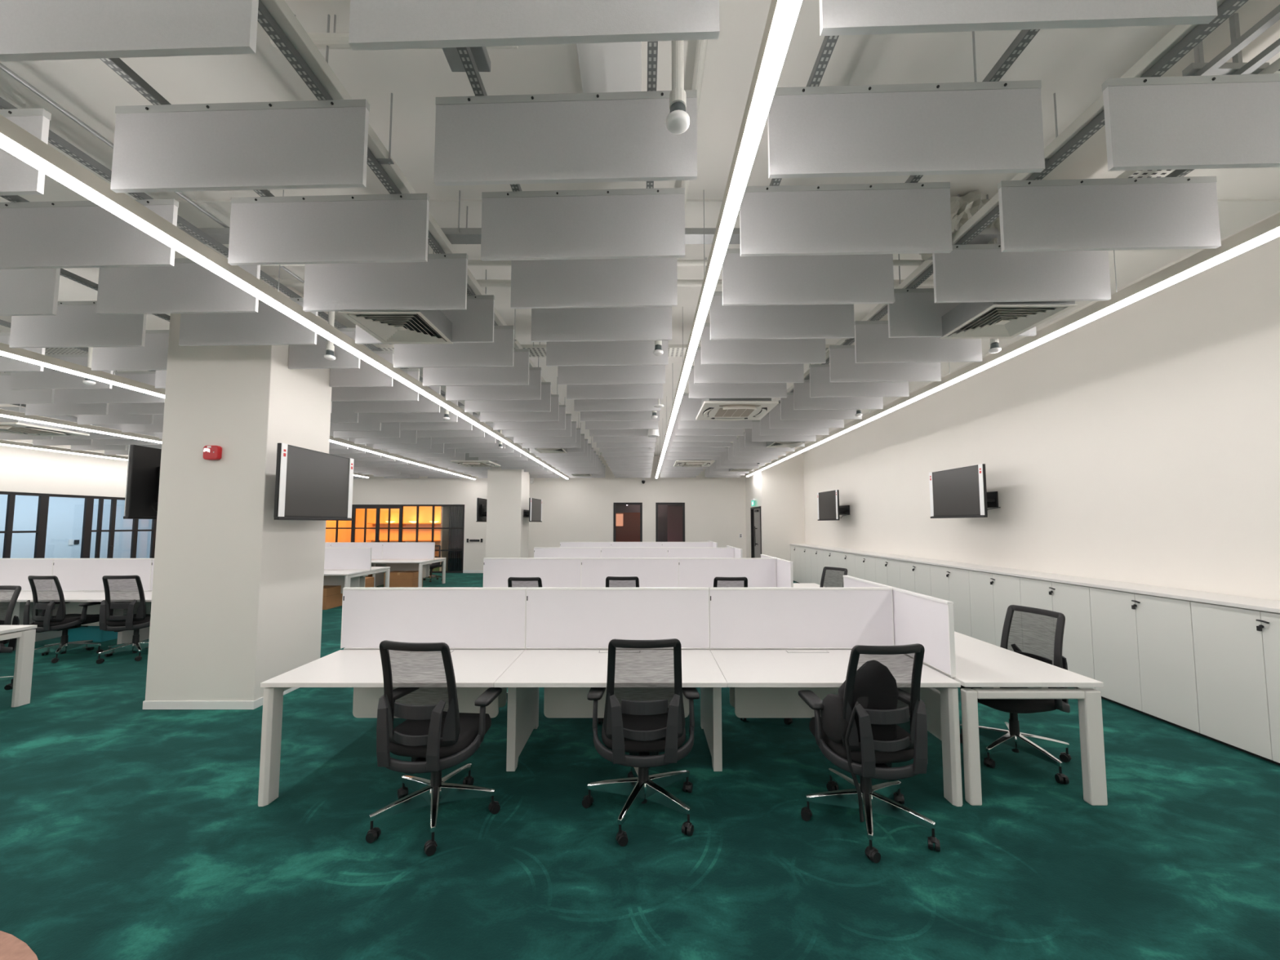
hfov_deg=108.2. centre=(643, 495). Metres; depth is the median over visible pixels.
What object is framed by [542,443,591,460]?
ceiling baffle
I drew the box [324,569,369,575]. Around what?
countertop
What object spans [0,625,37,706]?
desk
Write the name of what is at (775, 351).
ceiling baffle
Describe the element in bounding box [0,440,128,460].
linear light
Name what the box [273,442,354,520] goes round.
television
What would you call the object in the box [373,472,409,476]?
ceiling baffle
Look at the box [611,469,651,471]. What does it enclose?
ceiling baffle
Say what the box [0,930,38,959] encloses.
floor inset
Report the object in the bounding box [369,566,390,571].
countertop
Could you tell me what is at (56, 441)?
ceiling baffle
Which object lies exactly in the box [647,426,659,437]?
speaker
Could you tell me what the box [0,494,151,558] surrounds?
window
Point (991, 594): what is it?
storage cabinet
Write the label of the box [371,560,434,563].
countertop
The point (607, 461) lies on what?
ceiling baffle
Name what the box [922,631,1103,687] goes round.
countertop
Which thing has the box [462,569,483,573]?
baseboard
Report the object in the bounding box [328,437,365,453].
ceiling baffle
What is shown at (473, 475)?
ceiling baffle
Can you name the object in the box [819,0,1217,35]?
ceiling panel
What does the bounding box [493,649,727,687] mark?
countertop
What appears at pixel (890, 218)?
ceiling panel
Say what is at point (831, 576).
office chair
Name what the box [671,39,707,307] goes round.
ceiling pipe
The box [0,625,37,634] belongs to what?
countertop
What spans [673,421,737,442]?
ceiling baffle
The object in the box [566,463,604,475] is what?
ceiling baffle
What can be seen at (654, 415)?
ceiling detector
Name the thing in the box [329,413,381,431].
ceiling baffle
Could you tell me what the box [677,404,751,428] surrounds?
ceiling baffle
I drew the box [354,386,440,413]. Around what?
ceiling baffle
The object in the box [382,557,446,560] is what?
countertop
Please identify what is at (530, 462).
ceiling baffle
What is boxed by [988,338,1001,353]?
spotlight
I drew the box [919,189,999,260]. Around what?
flexible duct
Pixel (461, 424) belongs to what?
ceiling baffle
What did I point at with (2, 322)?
channel
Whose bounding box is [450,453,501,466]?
air conditioner
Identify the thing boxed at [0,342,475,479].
linear light
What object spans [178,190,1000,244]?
cable tray
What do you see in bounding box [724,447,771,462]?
ceiling baffle
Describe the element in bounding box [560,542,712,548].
desk
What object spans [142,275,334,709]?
column
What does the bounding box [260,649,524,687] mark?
countertop
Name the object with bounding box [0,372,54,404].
ceiling baffle
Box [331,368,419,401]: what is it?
ceiling baffle
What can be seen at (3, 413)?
linear light
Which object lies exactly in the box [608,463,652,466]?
ceiling baffle
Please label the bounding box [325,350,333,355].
socket
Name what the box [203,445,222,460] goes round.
fire alarm
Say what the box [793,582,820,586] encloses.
countertop
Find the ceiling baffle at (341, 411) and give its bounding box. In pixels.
[330,401,358,422]
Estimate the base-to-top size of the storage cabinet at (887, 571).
1.070 m
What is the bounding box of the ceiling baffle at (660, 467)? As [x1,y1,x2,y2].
[660,466,696,477]
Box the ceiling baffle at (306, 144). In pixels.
[110,98,369,192]
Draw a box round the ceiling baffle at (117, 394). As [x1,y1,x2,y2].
[74,371,165,403]
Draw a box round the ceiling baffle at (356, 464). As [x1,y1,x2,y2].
[353,461,364,467]
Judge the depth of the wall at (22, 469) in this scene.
10.34 m
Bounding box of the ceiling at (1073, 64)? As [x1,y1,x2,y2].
[0,0,1279,455]
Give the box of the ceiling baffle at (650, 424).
[585,420,657,429]
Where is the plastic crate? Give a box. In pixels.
[67,626,117,641]
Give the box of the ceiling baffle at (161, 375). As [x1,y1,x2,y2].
[155,369,166,388]
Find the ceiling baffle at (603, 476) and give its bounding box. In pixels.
[569,465,605,477]
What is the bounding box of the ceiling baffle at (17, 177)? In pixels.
[0,107,51,195]
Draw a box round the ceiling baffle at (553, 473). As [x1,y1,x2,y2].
[529,466,555,475]
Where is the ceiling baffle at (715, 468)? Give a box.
[713,459,754,471]
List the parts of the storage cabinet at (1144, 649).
cabinet door, cabinet door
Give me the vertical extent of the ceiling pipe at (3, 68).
0.252 m
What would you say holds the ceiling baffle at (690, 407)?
hanging from the channel at (828, 43)
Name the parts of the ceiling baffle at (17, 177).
rail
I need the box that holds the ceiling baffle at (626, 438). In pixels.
[593,435,656,442]
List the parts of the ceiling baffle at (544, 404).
rail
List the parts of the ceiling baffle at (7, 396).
rail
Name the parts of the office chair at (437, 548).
seat, frame, arm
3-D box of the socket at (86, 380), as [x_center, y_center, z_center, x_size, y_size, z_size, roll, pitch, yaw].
[-6.150,-1.288,5.140,0.080,0.057,0.080,0,-4,0]
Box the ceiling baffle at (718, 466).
[716,456,759,468]
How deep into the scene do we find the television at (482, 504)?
13.69 m
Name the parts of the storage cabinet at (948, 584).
cabinet door, cabinet door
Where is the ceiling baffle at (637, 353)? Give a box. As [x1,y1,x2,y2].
[546,340,668,366]
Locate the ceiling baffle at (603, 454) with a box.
[601,452,653,456]
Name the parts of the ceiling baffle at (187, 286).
rail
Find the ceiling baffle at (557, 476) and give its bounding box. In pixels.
[529,469,559,478]
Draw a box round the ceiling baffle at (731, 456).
[728,442,777,459]
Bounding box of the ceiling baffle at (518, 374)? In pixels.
[422,348,529,386]
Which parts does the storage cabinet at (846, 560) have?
cabinet door, cabinet door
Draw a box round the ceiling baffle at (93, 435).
[66,424,131,439]
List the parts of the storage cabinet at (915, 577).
cabinet door, cabinet door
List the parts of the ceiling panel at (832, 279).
rail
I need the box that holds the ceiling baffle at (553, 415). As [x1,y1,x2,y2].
[480,394,559,422]
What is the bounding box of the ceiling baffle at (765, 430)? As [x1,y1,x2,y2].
[760,412,828,435]
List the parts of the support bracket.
hanger rod, hanger rod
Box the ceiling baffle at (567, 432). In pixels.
[504,413,571,436]
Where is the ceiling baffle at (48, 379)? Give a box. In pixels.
[9,353,113,390]
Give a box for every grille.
[0,427,57,433]
[468,462,487,466]
[714,408,754,417]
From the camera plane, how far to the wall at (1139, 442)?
4.75 m
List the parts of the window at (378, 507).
head rail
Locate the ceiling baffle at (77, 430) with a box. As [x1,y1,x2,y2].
[68,414,92,432]
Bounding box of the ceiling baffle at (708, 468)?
[707,466,744,475]
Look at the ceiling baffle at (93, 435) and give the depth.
8.50 m
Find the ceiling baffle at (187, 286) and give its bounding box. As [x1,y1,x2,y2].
[96,257,260,315]
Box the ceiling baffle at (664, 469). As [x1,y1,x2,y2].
[662,458,703,471]
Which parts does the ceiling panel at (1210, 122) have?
rail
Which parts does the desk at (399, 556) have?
screen trim, leg, modesty panel, screen trim, modesty panel, frame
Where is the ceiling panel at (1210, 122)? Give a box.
[1101,73,1279,170]
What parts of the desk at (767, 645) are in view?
frame, modesty panel, screen trim, modesty panel, leg, modesty panel, screen trim, leg, modesty panel, modesty panel, screen trim, frame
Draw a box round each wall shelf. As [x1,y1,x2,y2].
[366,539,439,542]
[367,523,440,526]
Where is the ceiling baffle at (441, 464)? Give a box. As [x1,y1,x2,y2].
[438,461,465,466]
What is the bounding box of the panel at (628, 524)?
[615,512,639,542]
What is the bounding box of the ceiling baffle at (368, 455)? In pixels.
[331,444,382,457]
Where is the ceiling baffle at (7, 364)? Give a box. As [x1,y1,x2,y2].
[0,332,45,372]
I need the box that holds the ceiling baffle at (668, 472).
[662,462,700,473]
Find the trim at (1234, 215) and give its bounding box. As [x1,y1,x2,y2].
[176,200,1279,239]
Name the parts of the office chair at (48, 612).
frame, arm, arm, seat, arm, arm, arm post, armrest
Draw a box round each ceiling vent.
[337,244,453,343]
[534,448,567,453]
[571,474,592,476]
[728,468,752,471]
[766,441,804,447]
[939,301,1077,338]
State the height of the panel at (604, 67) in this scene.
0.060 m
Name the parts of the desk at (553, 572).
screen trim, screen trim, screen trim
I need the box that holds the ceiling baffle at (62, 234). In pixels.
[0,198,178,269]
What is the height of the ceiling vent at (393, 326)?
0.865 m
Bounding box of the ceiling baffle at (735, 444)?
[733,438,786,456]
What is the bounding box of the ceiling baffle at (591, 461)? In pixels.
[546,447,593,463]
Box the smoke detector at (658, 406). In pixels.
[653,399,663,408]
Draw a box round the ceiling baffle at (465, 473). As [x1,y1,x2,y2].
[464,471,487,474]
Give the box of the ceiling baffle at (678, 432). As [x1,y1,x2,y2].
[675,413,743,435]
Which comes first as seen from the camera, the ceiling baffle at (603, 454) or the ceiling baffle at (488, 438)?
the ceiling baffle at (488, 438)
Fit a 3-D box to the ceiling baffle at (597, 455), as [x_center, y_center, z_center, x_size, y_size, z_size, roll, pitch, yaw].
[-1.888,-0.945,13.162,1.202,0.408,0.030,0,-4,2]
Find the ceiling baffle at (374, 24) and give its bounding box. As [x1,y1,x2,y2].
[348,0,719,50]
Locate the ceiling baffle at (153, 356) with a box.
[91,329,168,370]
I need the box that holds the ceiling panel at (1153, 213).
[997,176,1221,252]
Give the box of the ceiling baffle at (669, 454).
[667,440,720,456]
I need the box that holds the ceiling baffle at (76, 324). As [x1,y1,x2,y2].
[8,301,146,348]
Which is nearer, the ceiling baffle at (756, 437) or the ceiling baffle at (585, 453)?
the ceiling baffle at (756, 437)
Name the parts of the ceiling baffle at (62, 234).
rail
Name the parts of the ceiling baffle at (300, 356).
rail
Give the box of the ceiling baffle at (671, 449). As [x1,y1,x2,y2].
[669,435,725,452]
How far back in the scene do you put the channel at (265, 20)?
2.06 m
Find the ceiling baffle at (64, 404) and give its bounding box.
[25,389,108,415]
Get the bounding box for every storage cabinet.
[790,545,800,582]
[800,546,811,582]
[810,547,823,585]
[822,549,838,567]
[837,551,855,577]
[854,554,875,582]
[875,556,900,588]
[899,560,931,596]
[929,564,971,636]
[968,570,1021,646]
[1019,577,1095,688]
[1088,586,1206,737]
[1190,601,1279,765]
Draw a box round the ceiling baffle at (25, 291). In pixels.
[0,268,60,315]
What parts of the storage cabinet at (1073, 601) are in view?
cabinet door, cabinet door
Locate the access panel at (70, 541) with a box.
[68,539,79,545]
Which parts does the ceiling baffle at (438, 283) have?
rail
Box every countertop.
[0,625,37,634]
[16,591,148,601]
[19,591,31,595]
[62,590,151,591]
[87,591,151,601]
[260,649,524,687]
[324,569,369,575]
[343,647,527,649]
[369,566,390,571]
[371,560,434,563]
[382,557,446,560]
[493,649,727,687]
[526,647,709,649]
[709,647,853,649]
[710,649,960,687]
[789,543,1279,613]
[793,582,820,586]
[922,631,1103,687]
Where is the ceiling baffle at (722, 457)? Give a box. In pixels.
[720,452,764,466]
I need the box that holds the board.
[667,506,682,542]
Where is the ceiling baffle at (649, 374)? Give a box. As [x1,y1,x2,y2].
[557,364,665,385]
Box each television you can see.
[123,444,161,519]
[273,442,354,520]
[475,497,487,521]
[523,497,542,521]
[817,489,849,520]
[928,463,1000,518]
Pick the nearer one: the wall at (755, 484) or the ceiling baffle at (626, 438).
the ceiling baffle at (626, 438)
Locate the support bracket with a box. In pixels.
[1182,4,1279,75]
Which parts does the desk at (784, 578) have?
screen trim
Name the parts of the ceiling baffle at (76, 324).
rail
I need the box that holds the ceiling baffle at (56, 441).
[32,436,93,445]
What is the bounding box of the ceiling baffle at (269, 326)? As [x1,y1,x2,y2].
[178,297,317,346]
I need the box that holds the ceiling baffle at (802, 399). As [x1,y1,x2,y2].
[793,379,883,409]
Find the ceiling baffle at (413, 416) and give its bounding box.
[378,395,457,422]
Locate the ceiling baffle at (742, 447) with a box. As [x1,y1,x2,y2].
[738,432,795,451]
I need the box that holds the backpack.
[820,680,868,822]
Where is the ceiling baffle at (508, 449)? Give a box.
[458,436,513,453]
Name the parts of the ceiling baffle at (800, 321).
rail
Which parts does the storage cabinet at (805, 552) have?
cabinet door, cabinet door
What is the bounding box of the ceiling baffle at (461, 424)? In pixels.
[400,405,472,431]
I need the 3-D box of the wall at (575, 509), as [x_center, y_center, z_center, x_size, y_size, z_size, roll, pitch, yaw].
[-4.675,0.656,16.261,16.750,4.100,0.140,0,-4,0]
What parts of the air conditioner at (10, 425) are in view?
panel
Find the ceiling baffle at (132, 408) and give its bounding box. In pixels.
[127,402,164,414]
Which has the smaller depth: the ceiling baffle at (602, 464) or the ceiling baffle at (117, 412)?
the ceiling baffle at (117, 412)
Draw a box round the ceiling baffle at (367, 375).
[328,350,393,386]
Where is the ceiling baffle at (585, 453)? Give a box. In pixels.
[536,439,587,457]
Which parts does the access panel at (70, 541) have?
plate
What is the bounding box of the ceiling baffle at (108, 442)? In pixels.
[105,431,161,444]
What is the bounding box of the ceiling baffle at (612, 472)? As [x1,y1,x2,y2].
[612,471,651,473]
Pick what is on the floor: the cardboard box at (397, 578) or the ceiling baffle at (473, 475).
the cardboard box at (397, 578)
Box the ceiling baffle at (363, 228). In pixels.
[227,193,429,265]
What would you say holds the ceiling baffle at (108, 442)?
hanging from the channel at (22, 405)
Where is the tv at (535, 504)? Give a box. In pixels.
[528,497,541,520]
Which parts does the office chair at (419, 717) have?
arm, arm, frame, arm, seat, arm, arm, arm post, armrest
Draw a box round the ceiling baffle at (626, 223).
[480,187,684,261]
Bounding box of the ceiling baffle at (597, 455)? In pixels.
[555,454,598,469]
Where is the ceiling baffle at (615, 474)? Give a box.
[613,473,650,475]
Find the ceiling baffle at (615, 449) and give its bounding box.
[599,447,654,452]
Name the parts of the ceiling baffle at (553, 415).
rail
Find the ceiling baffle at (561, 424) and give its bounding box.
[493,404,565,430]
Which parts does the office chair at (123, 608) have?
arm, arm, frame, seat, arm, arm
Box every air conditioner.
[0,404,89,436]
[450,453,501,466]
[673,459,714,466]
[695,397,778,421]
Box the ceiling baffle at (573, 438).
[513,421,576,443]
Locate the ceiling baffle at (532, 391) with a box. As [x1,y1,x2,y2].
[445,367,541,400]
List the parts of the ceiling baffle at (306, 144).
rail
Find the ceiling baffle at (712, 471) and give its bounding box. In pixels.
[710,462,749,473]
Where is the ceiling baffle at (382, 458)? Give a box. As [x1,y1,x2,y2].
[351,448,395,461]
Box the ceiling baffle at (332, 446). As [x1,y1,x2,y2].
[328,431,348,448]
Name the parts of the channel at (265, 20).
threaded rod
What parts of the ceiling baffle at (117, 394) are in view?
rail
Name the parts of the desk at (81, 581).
modesty panel, screen trim, leg, modesty panel, screen trim, leg, screen trim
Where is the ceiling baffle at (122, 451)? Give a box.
[104,444,139,454]
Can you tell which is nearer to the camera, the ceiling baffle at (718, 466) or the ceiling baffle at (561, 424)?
the ceiling baffle at (561, 424)
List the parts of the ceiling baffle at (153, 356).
rail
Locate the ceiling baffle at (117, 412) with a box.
[77,403,154,424]
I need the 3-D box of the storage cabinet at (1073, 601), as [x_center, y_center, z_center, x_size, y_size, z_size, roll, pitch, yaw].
[4.625,1.468,4.978,0.480,1.070,0.849,0,-4,0]
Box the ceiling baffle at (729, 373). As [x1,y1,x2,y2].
[693,346,804,383]
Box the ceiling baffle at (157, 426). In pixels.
[121,414,164,432]
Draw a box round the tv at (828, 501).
[817,489,839,519]
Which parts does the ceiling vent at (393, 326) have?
frame, plate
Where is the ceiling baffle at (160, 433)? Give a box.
[159,431,162,439]
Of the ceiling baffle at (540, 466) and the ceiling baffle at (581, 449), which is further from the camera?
the ceiling baffle at (540, 466)
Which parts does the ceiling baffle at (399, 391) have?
rail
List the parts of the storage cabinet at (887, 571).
cabinet door, cabinet door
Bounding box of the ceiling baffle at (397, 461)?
[362,453,408,464]
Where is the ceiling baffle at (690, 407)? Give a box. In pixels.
[680,393,761,420]
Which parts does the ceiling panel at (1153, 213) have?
rail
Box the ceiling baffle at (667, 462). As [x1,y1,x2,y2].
[664,451,676,466]
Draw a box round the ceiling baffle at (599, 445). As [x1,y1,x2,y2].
[596,442,655,448]
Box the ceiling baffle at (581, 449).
[529,433,584,453]
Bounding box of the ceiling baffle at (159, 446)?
[139,444,161,448]
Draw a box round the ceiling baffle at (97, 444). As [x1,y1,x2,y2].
[70,439,127,450]
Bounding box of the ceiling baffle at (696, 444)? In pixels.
[671,427,730,447]
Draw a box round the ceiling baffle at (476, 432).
[417,414,484,437]
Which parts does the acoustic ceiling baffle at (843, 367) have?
rail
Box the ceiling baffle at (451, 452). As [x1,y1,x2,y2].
[403,443,455,457]
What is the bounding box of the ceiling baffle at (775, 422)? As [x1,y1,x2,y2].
[768,403,844,428]
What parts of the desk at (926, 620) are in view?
screen trim, modesty panel, frame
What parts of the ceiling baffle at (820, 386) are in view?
rail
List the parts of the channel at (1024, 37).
threaded rod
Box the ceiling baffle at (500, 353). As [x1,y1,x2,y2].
[393,325,514,368]
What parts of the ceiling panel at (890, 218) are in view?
rail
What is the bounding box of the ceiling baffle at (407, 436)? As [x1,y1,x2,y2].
[354,430,417,444]
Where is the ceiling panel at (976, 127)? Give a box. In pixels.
[767,80,1044,178]
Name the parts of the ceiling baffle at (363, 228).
rail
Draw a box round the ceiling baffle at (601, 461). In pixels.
[563,460,602,474]
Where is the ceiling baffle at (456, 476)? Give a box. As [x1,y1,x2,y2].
[427,469,462,478]
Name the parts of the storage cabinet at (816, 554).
cabinet door, cabinet door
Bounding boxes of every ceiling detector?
[82,346,95,384]
[324,311,335,360]
[443,395,449,420]
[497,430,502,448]
[651,410,657,418]
[653,340,663,355]
[666,40,689,133]
[855,408,862,416]
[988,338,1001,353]
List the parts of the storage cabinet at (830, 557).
cabinet door, cabinet door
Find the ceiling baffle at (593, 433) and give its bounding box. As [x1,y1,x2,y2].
[589,429,648,436]
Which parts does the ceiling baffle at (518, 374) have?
rail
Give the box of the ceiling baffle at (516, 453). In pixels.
[469,443,520,457]
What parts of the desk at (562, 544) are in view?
screen trim, screen trim, screen trim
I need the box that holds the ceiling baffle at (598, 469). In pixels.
[560,457,599,471]
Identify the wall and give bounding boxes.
[0,404,128,497]
[324,506,450,571]
[351,455,746,569]
[451,510,462,564]
[615,504,682,542]
[745,466,766,558]
[764,446,805,560]
[803,210,1279,600]
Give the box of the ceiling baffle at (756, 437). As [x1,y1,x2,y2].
[751,420,816,441]
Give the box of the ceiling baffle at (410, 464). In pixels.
[375,457,419,467]
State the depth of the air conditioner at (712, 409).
6.13 m
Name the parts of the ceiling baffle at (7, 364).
rail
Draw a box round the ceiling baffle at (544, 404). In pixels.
[464,382,551,412]
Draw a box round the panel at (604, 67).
[576,41,641,93]
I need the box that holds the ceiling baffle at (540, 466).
[501,457,543,469]
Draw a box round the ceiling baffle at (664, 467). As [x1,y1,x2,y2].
[663,456,706,468]
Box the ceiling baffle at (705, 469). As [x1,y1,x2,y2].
[704,466,741,477]
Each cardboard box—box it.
[322,585,342,609]
[364,577,373,586]
[383,570,422,586]
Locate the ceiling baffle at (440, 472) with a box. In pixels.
[409,466,448,474]
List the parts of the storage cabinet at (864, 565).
cabinet door, cabinet door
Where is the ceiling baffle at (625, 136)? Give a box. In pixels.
[433,89,697,186]
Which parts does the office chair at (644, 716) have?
arm post, armrest, arm, arm, arm, seat, frame, arm, arm, armrest, arm post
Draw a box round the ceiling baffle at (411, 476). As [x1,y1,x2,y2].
[383,474,418,478]
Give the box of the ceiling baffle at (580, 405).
[573,399,661,411]
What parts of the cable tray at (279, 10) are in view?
hanger rod, hanger rod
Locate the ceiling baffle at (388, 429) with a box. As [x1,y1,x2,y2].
[333,422,399,438]
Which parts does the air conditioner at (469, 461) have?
panel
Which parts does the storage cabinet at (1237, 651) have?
finger pull, cabinet door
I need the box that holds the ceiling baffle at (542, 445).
[522,427,580,448]
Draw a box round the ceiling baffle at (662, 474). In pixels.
[661,464,698,475]
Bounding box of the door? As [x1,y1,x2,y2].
[750,506,761,558]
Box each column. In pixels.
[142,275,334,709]
[485,449,529,558]
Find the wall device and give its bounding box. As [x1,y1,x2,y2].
[466,538,482,542]
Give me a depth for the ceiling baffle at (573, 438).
8.87 m
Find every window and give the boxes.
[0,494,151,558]
[325,504,464,573]
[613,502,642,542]
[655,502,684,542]
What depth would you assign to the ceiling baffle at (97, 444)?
9.77 m
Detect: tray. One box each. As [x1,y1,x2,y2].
[44,342,854,356]
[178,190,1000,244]
[260,0,591,447]
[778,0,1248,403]
[1116,57,1279,177]
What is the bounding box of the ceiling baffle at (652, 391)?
[566,383,662,399]
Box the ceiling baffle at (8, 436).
[0,432,53,439]
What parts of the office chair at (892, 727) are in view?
armrest, arm post, arm, arm, seat, arm, frame, arm, arm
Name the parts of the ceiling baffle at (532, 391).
rail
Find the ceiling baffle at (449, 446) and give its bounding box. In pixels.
[446,430,505,448]
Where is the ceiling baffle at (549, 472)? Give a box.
[528,463,551,474]
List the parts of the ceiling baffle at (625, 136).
rail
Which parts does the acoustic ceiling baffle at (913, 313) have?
rail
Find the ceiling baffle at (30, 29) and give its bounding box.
[0,0,258,62]
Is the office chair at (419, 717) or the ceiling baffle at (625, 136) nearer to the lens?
the ceiling baffle at (625, 136)
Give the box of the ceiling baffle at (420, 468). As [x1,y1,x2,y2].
[387,461,430,470]
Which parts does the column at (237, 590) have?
baseboard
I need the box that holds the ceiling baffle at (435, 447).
[389,437,444,453]
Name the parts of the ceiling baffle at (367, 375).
rail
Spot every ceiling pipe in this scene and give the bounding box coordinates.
[0,62,392,344]
[260,250,924,266]
[263,257,933,287]
[268,14,518,48]
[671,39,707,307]
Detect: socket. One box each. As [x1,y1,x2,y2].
[84,377,94,382]
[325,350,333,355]
[654,344,662,350]
[670,101,685,112]
[990,342,999,348]
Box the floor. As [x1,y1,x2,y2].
[0,567,1279,959]
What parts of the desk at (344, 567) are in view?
modesty panel, screen trim, modesty panel, frame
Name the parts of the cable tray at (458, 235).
hanger rod, hanger rod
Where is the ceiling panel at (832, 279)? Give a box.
[721,248,894,306]
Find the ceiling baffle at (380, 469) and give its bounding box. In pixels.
[353,466,389,472]
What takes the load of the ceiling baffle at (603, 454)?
hanging from the channel at (652, 46)
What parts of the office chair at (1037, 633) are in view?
arm, arm, arm, seat, frame, arm, arm, arm post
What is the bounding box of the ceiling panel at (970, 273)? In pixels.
[932,244,1111,302]
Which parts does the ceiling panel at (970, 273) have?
rail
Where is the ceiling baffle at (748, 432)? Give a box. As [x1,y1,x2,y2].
[744,428,804,447]
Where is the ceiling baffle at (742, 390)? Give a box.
[688,365,786,398]
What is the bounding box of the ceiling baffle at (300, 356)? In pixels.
[288,328,359,368]
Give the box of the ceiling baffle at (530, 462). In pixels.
[497,453,538,466]
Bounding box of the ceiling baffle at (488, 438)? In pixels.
[433,422,495,443]
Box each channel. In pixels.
[0,97,529,450]
[0,195,29,202]
[0,319,155,371]
[10,404,26,407]
[59,268,169,321]
[100,57,275,196]
[257,0,538,367]
[456,47,521,191]
[646,40,657,188]
[684,35,839,393]
[905,29,1039,182]
[1164,168,1194,177]
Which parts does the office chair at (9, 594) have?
arm, frame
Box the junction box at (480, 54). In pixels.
[441,46,490,71]
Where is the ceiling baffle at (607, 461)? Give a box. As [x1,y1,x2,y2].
[606,460,653,463]
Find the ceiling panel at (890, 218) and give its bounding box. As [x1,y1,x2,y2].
[739,182,952,256]
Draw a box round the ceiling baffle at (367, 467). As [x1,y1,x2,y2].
[353,464,377,470]
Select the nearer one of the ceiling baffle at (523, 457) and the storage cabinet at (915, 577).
the storage cabinet at (915, 577)
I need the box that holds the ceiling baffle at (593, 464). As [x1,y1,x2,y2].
[551,451,595,466]
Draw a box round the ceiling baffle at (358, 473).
[353,472,368,478]
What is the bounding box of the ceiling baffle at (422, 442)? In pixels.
[373,430,431,448]
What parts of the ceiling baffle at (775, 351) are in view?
rail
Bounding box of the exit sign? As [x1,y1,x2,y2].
[751,498,755,506]
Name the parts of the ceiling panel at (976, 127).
rail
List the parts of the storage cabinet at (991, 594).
cabinet door, cabinet door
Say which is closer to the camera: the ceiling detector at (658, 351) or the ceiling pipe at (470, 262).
the ceiling pipe at (470, 262)
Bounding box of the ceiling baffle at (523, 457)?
[478,444,527,460]
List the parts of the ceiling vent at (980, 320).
plate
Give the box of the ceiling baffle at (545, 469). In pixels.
[524,460,547,471]
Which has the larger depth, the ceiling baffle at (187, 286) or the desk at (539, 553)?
the desk at (539, 553)
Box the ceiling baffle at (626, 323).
[531,306,671,342]
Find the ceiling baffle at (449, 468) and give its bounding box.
[448,466,489,469]
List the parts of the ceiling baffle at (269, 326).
rail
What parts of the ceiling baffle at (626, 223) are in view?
rail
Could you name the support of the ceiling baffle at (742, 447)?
hanging from the cable tray at (1228, 7)
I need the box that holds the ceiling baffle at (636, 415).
[580,410,659,421]
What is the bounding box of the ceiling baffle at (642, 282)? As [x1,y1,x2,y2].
[510,257,677,308]
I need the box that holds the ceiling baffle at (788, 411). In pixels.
[780,392,862,419]
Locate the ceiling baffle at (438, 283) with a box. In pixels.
[302,253,468,311]
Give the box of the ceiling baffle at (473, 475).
[471,474,487,476]
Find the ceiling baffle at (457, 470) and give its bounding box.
[456,469,487,471]
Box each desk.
[0,558,154,644]
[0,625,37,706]
[257,586,962,806]
[323,547,390,593]
[324,542,446,586]
[483,558,776,587]
[533,547,733,558]
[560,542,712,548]
[707,540,717,547]
[726,545,742,558]
[760,554,820,586]
[843,575,1107,805]
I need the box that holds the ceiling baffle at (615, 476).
[614,475,650,477]
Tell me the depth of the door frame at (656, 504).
16.17 m
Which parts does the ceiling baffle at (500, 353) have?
rail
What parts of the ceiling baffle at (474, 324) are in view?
rail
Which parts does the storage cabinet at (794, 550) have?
cabinet door, cabinet door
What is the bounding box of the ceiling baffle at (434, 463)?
[399,461,439,472]
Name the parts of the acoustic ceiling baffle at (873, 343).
rail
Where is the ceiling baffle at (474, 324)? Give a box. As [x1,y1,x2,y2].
[355,294,494,344]
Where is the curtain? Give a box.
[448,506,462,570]
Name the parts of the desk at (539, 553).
screen trim, screen trim, screen trim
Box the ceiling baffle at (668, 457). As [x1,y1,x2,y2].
[666,445,716,459]
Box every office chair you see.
[0,585,21,689]
[22,575,102,662]
[96,575,151,663]
[365,640,502,856]
[422,545,442,582]
[507,577,542,587]
[582,638,699,846]
[597,717,603,724]
[605,576,639,586]
[713,577,747,586]
[740,717,792,724]
[798,643,940,862]
[820,566,847,586]
[960,604,1071,784]
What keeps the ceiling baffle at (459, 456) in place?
hanging from the channel
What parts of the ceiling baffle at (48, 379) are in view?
rail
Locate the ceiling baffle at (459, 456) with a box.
[416,448,465,461]
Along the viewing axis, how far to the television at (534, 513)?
13.88 m
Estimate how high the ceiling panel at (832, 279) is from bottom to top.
0.408 m
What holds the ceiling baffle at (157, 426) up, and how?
hanging from the channel
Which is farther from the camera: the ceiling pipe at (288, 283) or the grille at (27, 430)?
the grille at (27, 430)
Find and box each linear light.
[0,114,568,479]
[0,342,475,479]
[0,408,368,477]
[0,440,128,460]
[655,0,802,478]
[746,212,1279,476]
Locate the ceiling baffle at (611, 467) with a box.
[609,466,652,469]
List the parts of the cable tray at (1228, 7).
threaded rod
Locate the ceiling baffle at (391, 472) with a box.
[362,470,399,474]
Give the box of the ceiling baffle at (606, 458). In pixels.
[604,456,653,460]
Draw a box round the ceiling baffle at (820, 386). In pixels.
[808,364,909,397]
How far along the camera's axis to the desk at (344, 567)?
9.74 m
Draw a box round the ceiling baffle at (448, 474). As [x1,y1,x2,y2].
[418,467,455,476]

